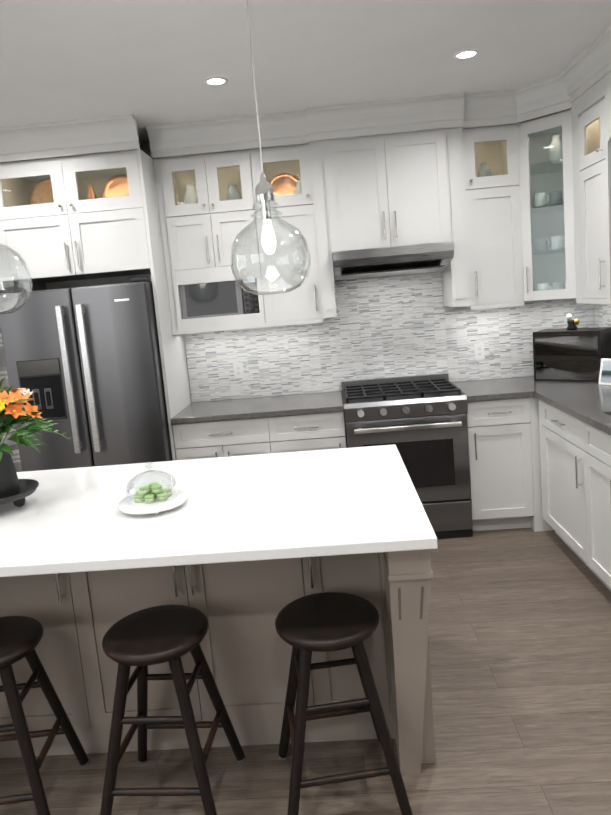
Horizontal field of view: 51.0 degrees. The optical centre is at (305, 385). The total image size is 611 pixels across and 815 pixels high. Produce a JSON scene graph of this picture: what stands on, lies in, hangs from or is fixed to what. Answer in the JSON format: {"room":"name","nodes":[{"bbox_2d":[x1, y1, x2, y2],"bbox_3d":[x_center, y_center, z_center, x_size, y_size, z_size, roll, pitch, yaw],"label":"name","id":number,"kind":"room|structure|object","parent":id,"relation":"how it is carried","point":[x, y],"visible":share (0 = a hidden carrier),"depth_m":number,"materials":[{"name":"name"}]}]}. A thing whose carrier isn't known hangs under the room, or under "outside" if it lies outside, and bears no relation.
{"room":"kitchen","nodes":[
{"label":"kitchen","id":0,"kind":"room"},
{"bbox_2d":[0,327,21,471],"bbox_3d":[-2.485,-0.098,4.639,1.215,2.490,0.099,-4,8,3],"label":"panel","id":1,"kind":"object","parent":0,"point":[13,446],"visible":0.02,"depth_m":4.67,"materials":[{"name":"white"}]},
{"bbox_2d":[0,527,610,814],"bbox_3d":[-1.113,1.597,1.135,6.520,0.060,7.720,-4,8,3],"label":"floor","id":2,"kind":"structure","parent":0,"point":[519,632],"depth_m":2.32,"materials":[{"name":"brown wood"}]},
{"bbox_2d":[0,616,89,814],"bbox_3d":[-0.994,1.116,2.093,0.399,0.615,0.401,-5,8,-3],"label":"stool","id":3,"kind":"object","parent":2,"relation":"on","point":[20,637],"visible":1,"depth_m":2.03,"materials":[{"name":"brown wood"}]},
{"bbox_2d":[0,571,109,757],"bbox_3d":[-1.043,0.906,2.696,0.598,0.864,0.750,-4,8,3],"label":"base cabinet","id":4,"kind":"object","parent":2,"relation":"on","point":[67,650],"depth_m":2.33,"materials":[{"name":"beige paint"}]},
{"bbox_2d":[0,444,437,576],"bbox_3d":[-0.516,0.440,2.438,1.835,0.035,1.150,-4,8,3],"label":"countertop","id":5,"kind":"structure","parent":4,"relation":"on","point":[332,502],"depth_m":2.18,"materials":[{"name":"white stone"}]},
{"bbox_2d":[0,479,38,506],"bbox_3d":[-1.180,0.437,2.458,0.299,0.075,0.299,-4,8,3],"label":"tray","id":6,"kind":"object","parent":5,"relation":"on","point":[28,487],"visible":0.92,"depth_m":2.46,"materials":[{"name":"black"}]},
{"bbox_2d":[0,450,20,498],"bbox_3d":[-1.202,0.333,2.444,0.193,0.181,0.141,-4,8,3],"label":"pitcher vase","id":7,"kind":"object","parent":6,"relation":"on","point":[9,484],"visible":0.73,"depth_m":2.41,"materials":[{"name":"black ceramic"}]},
{"bbox_2d":[0,376,70,460],"bbox_3d":[-1.192,0.130,2.410,0.549,0.308,0.556,-4,8,3],"label":"flower bouquet","id":8,"kind":"object","parent":7,"relation":"in","point":[15,407],"visible":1,"depth_m":2.37,"materials":[{"name":"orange plant"}]},
{"bbox_2d":[118,489,187,513],"bbox_3d":[-0.550,0.425,2.316,0.245,0.033,0.245,-4,8,3],"label":"cake plate","id":9,"kind":"object","parent":5,"relation":"on","point":[157,508],"visible":0.48,"depth_m":2.24,"materials":[{"name":"white ceramic"}]},
{"bbox_2d":[126,462,177,506],"bbox_3d":[-0.557,0.340,2.304,0.181,0.137,0.181,-4,8,3],"label":"cloche","id":10,"kind":"object","parent":9,"relation":"on","point":[149,476],"visible":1,"depth_m":2.28,"materials":[{"name":"clear glass"}]},
{"bbox_2d":[133,482,171,503],"bbox_3d":[-0.554,0.384,2.304,0.130,0.050,0.100,-4,8,3],"label":"macaron","id":11,"kind":"object","parent":9,"relation":"on","point":[153,490],"depth_m":2.28,"materials":[{"name":"green food"}]},
{"bbox_2d":[0,277,172,471],"bbox_3d":[-1.337,0.227,4.303,0.928,1.800,0.780,-4,8,3],"label":"refrigerator","id":12,"kind":"object","parent":2,"relation":"on","point":[83,364],"visible":0.69,"depth_m":3.92,"materials":[{"name":"black metal"}]},
{"bbox_2d":[0,114,191,460],"bbox_3d":[-1.415,-0.243,4.309,1.060,2.749,0.699,-4,8,3],"label":"tall cabinet","id":13,"kind":"object","parent":2,"relation":"on","point":[82,217],"visible":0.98,"depth_m":3.94,"materials":[{"name":"white paint"}]},
{"bbox_2d":[100,605,245,814],"bbox_3d":[-0.451,1.073,2.076,0.418,0.615,0.420,-4,8,3],"label":"stool","id":14,"kind":"object","parent":2,"relation":"on","point":[142,640],"visible":1,"depth_m":1.96,"materials":[{"name":"brown wood"}]},
{"bbox_2d":[88,556,339,751],"bbox_3d":[-0.391,0.855,2.665,0.954,0.864,0.750,-4,8,3],"label":"base cabinet","id":15,"kind":"object","parent":2,"relation":"on","point":[246,648],"depth_m":2.30,"materials":[{"name":"beige paint"}]},
{"bbox_2d":[173,411,345,459],"bbox_3d":[-0.258,0.592,4.409,1.096,0.878,0.653,-4,8,3],"label":"base cabinet","id":16,"kind":"object","parent":2,"relation":"on","point":[264,435],"visible":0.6,"depth_m":4.08,"materials":[{"name":"white paint"}]},
{"bbox_2d":[171,391,343,423],"bbox_3d":[-0.296,0.140,4.344,1.097,0.035,0.631,-4,8,3],"label":"countertop","id":17,"kind":"structure","parent":16,"relation":"on","point":[322,402],"depth_m":4.19,"materials":[{"name":"grey stone"}]},
{"bbox_2d":[275,592,412,814],"bbox_3d":[0.092,1.027,2.070,0.399,0.615,0.401,-6,8,-5],"label":"stool","id":18,"kind":"object","parent":2,"relation":"on","point":[306,626],"visible":1,"depth_m":1.95,"materials":[{"name":"brown wood"}]},
{"bbox_2d":[324,550,423,744],"bbox_3d":[0.177,0.810,2.638,0.433,0.864,0.750,-4,8,3],"label":"base cabinet","id":19,"kind":"object","parent":2,"relation":"on","point":[387,580],"depth_m":2.24,"materials":[{"name":"beige paint"}]},
{"bbox_2d":[341,373,472,538],"bbox_3d":[0.664,0.473,4.313,0.760,0.985,0.705,-4,8,3],"label":"stainless gas range","id":20,"kind":"object","parent":2,"relation":"on","point":[420,422],"visible":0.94,"depth_m":4.01,"materials":[{"name":"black metal"}]},
{"bbox_2d":[467,397,553,531],"bbox_3d":[1.576,0.449,4.321,1.050,0.878,0.653,-4,8,3],"label":"base cabinet","id":21,"kind":"object","parent":2,"relation":"on","point":[504,459],"visible":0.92,"depth_m":4.05,"materials":[{"name":"white paint"}]},
{"bbox_2d":[451,378,526,401],"bbox_3d":[1.206,0.023,4.272,0.387,0.035,0.631,-4,8,3],"label":"countertop","id":22,"kind":"structure","parent":21,"relation":"on","point":[490,389],"depth_m":4.12,"materials":[{"name":"grey stone"}]},
{"bbox_2d":[539,400,610,569],"bbox_3d":[1.764,0.534,3.601,0.619,0.878,0.770,-4,8,3],"label":"base cabinet","id":23,"kind":"object","parent":2,"relation":"on","point":[575,455],"depth_m":3.54,"materials":[{"name":"white paint"}]},
{"bbox_2d":[503,376,610,434],"bbox_3d":[1.683,0.136,3.168,0.651,0.035,2.811,-4,8,3],"label":"countertop","id":24,"kind":"structure","parent":23,"relation":"on","point":[589,403],"depth_m":3.65,"materials":[{"name":"grey stone"}]},
{"bbox_2d":[533,314,610,382],"bbox_3d":[1.768,-0.260,4.244,0.430,0.435,0.266,2,11,42],"label":"two-tier breadbox","id":25,"kind":"object","parent":24,"relation":"on","point":[572,352],"visible":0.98,"depth_m":4.16,"materials":[{"name":"black wood"}]},
{"bbox_2d":[598,358,610,384],"bbox_3d":[1.913,-0.082,3.894,0.054,0.161,0.250,-10,10,-35],"label":"display","id":26,"kind":"object","parent":24,"relation":"on","point":[605,373],"visible":0.96,"depth_m":3.96,"materials":[{"name":"white"}]},
{"bbox_2d":[587,460,610,590],"bbox_3d":[1.747,0.742,2.908,0.619,0.660,0.899,-4,8,3],"label":"base cabinet","id":27,"kind":"object","parent":2,"relation":"on","point":[599,473],"depth_m":3.14,"materials":[{"name":"white paint"}]},
{"bbox_2d":[0,0,610,143],"bbox_3d":[-1.349,-1.186,0.747,6.520,0.080,7.720,-4,8,3],"label":"ceiling","id":28,"kind":"structure","parent":0,"point":[145,63],"depth_m":3.02,"materials":[{"name":"paint"}]},
{"bbox_2d":[0,237,32,314],"bbox_3d":[-1.177,-0.806,2.250,0.284,1.113,0.284,-4,8,3],"label":"pendant light","id":29,"kind":"object","parent":28,"relation":"hanging from","point":[23,304],"visible":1,"depth_m":2.32,"materials":[{"name":"clear glass"}]},
{"bbox_2d":[204,77,227,85],"bbox_3d":[-0.461,-1.572,3.296,0.121,0.006,0.131,-4,8,3],"label":"recessed light","id":30,"kind":"object","parent":28,"relation":"in","point":[212,81],"depth_m":3.30,"materials":[{"name":"white"}]},
{"bbox_2d":[230,0,310,294],"bbox_3d":[-0.161,-0.880,2.202,0.284,1.123,0.284,-4,8,3],"label":"pendant light","id":31,"kind":"object","parent":28,"relation":"hanging from","point":[264,192],"visible":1,"depth_m":2.22,"materials":[{"name":"clear glass"}]},
{"bbox_2d":[454,49,478,59],"bbox_3d":[0.809,-1.668,3.212,0.121,0.006,0.133,-4,8,3],"label":"recessed light","id":32,"kind":"object","parent":28,"relation":"in","point":[460,55],"depth_m":3.22,"materials":[{"name":"white"}]},
{"bbox_2d":[26,109,594,401],"bbox_3d":[-1.092,-0.326,4.701,6.520,2.750,0.120,-4,8,3],"label":"wall","id":33,"kind":"structure","parent":0,"point":[145,148],"depth_m":4.59,"materials":[{"name":"paint"}]},
{"bbox_2d":[158,177,261,272],"bbox_3d":[-0.607,-1.068,4.339,0.586,0.533,0.349,-4,8,3],"label":"upper cabinet","id":34,"kind":"object","parent":33,"relation":"attached to","point":[202,220],"depth_m":4.18,"materials":[{"name":"white paint"}]},
{"bbox_2d":[254,173,325,324],"bbox_3d":[-0.117,-0.903,4.344,0.404,0.903,0.349,-4,8,3],"label":"upper cabinet","id":35,"kind":"object","parent":33,"relation":"attached to","point":[296,199],"depth_m":4.19,"materials":[{"name":"white paint"}]},
{"bbox_2d":[178,278,259,318],"bbox_3d":[-0.568,-0.603,4.401,0.530,0.302,0.297,-4,8,3],"label":"microwave oven","id":36,"kind":"object","parent":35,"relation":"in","point":[215,299],"visible":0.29,"depth_m":4.26,"materials":[{"name":"silver plastic"}]},
{"bbox_2d":[318,101,401,256],"bbox_3d":[0.359,-1.334,4.240,0.439,0.875,0.399,-4,8,3],"label":"upper cabinet","id":37,"kind":"object","parent":33,"relation":"attached to","point":[360,142],"depth_m":4.05,"materials":[{"name":"white paint"}]},
{"bbox_2d":[184,272,593,401],"bbox_3d":[0.581,-0.381,4.564,2.902,0.784,0.012,-4,8,3],"label":"backsplash","id":38,"kind":"structure","parent":33,"relation":"attached to","point":[393,326],"depth_m":4.57,"materials":[{"name":"tile"}]},
{"bbox_2d":[233,363,243,378],"bbox_3d":[-0.485,-0.109,4.633,0.070,0.114,0.007,-4,8,3],"label":"outlet","id":39,"kind":"object","parent":38,"relation":"attached to","point":[237,367],"depth_m":4.63,"materials":[{"name":"white plastic"}]},
{"bbox_2d":[474,343,484,359],"bbox_3d":[1.237,-0.244,4.550,0.070,0.114,0.007,-4,8,3],"label":"outlet","id":40,"kind":"object","parent":38,"relation":"attached to","point":[479,352],"depth_m":4.55,"materials":[{"name":"white plastic"}]},
{"bbox_2d":[394,94,453,245],"bbox_3d":[0.678,-1.359,4.225,0.440,0.875,0.399,-4,8,3],"label":"upper cabinet","id":41,"kind":"object","parent":33,"relation":"attached to","point":[419,122],"depth_m":4.03,"materials":[{"name":"white paint"}]},
{"bbox_2d":[332,241,453,280],"bbox_3d":[0.560,-0.820,4.246,0.756,0.170,0.491,-4,8,3],"label":"under-cabinet range hood","id":42,"kind":"object","parent":41,"relation":"attached to","point":[393,261],"visible":0.87,"depth_m":4.04,"materials":[{"name":"metal"}]},
{"bbox_2d":[450,153,529,308],"bbox_3d":[1.228,-1.014,4.279,0.366,0.914,0.349,-4,8,3],"label":"upper cabinet","id":43,"kind":"object","parent":33,"relation":"attached to","point":[519,214],"depth_m":4.11,"materials":[{"name":"white paint"}]},
{"bbox_2d":[502,69,585,128],"bbox_3d":[1.410,-1.720,3.844,0.341,0.180,0.341,-4,8,3],"label":"crown molding","id":44,"kind":"structure","parent":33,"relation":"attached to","point":[561,92],"depth_m":3.84,"materials":[{"name":"white paint"}]},
{"bbox_2d":[574,121,610,300],"bbox_3d":[1.782,-0.954,3.555,0.349,0.903,0.380,-4,8,3],"label":"upper cabinet","id":45,"kind":"object","parent":33,"relation":"attached to","point":[592,151],"depth_m":3.59,"materials":[{"name":"white paint"}]},
{"bbox_3d":[1.954,-0.030,0.729,0.120,2.750,7.600,-4,8,3],"label":"wall","id":46,"kind":"structure","parent":0,"visible":0},
{"bbox_2d":[594,304,610,326],"bbox_3d":[1.991,-0.174,3.113,0.012,0.539,2.812,-4,8,3],"label":"backsplash","id":47,"kind":"structure","parent":46,"relation":"attached to","point":[602,315],"depth_m":4.35,"materials":[{"name":"tile"}]}
]}

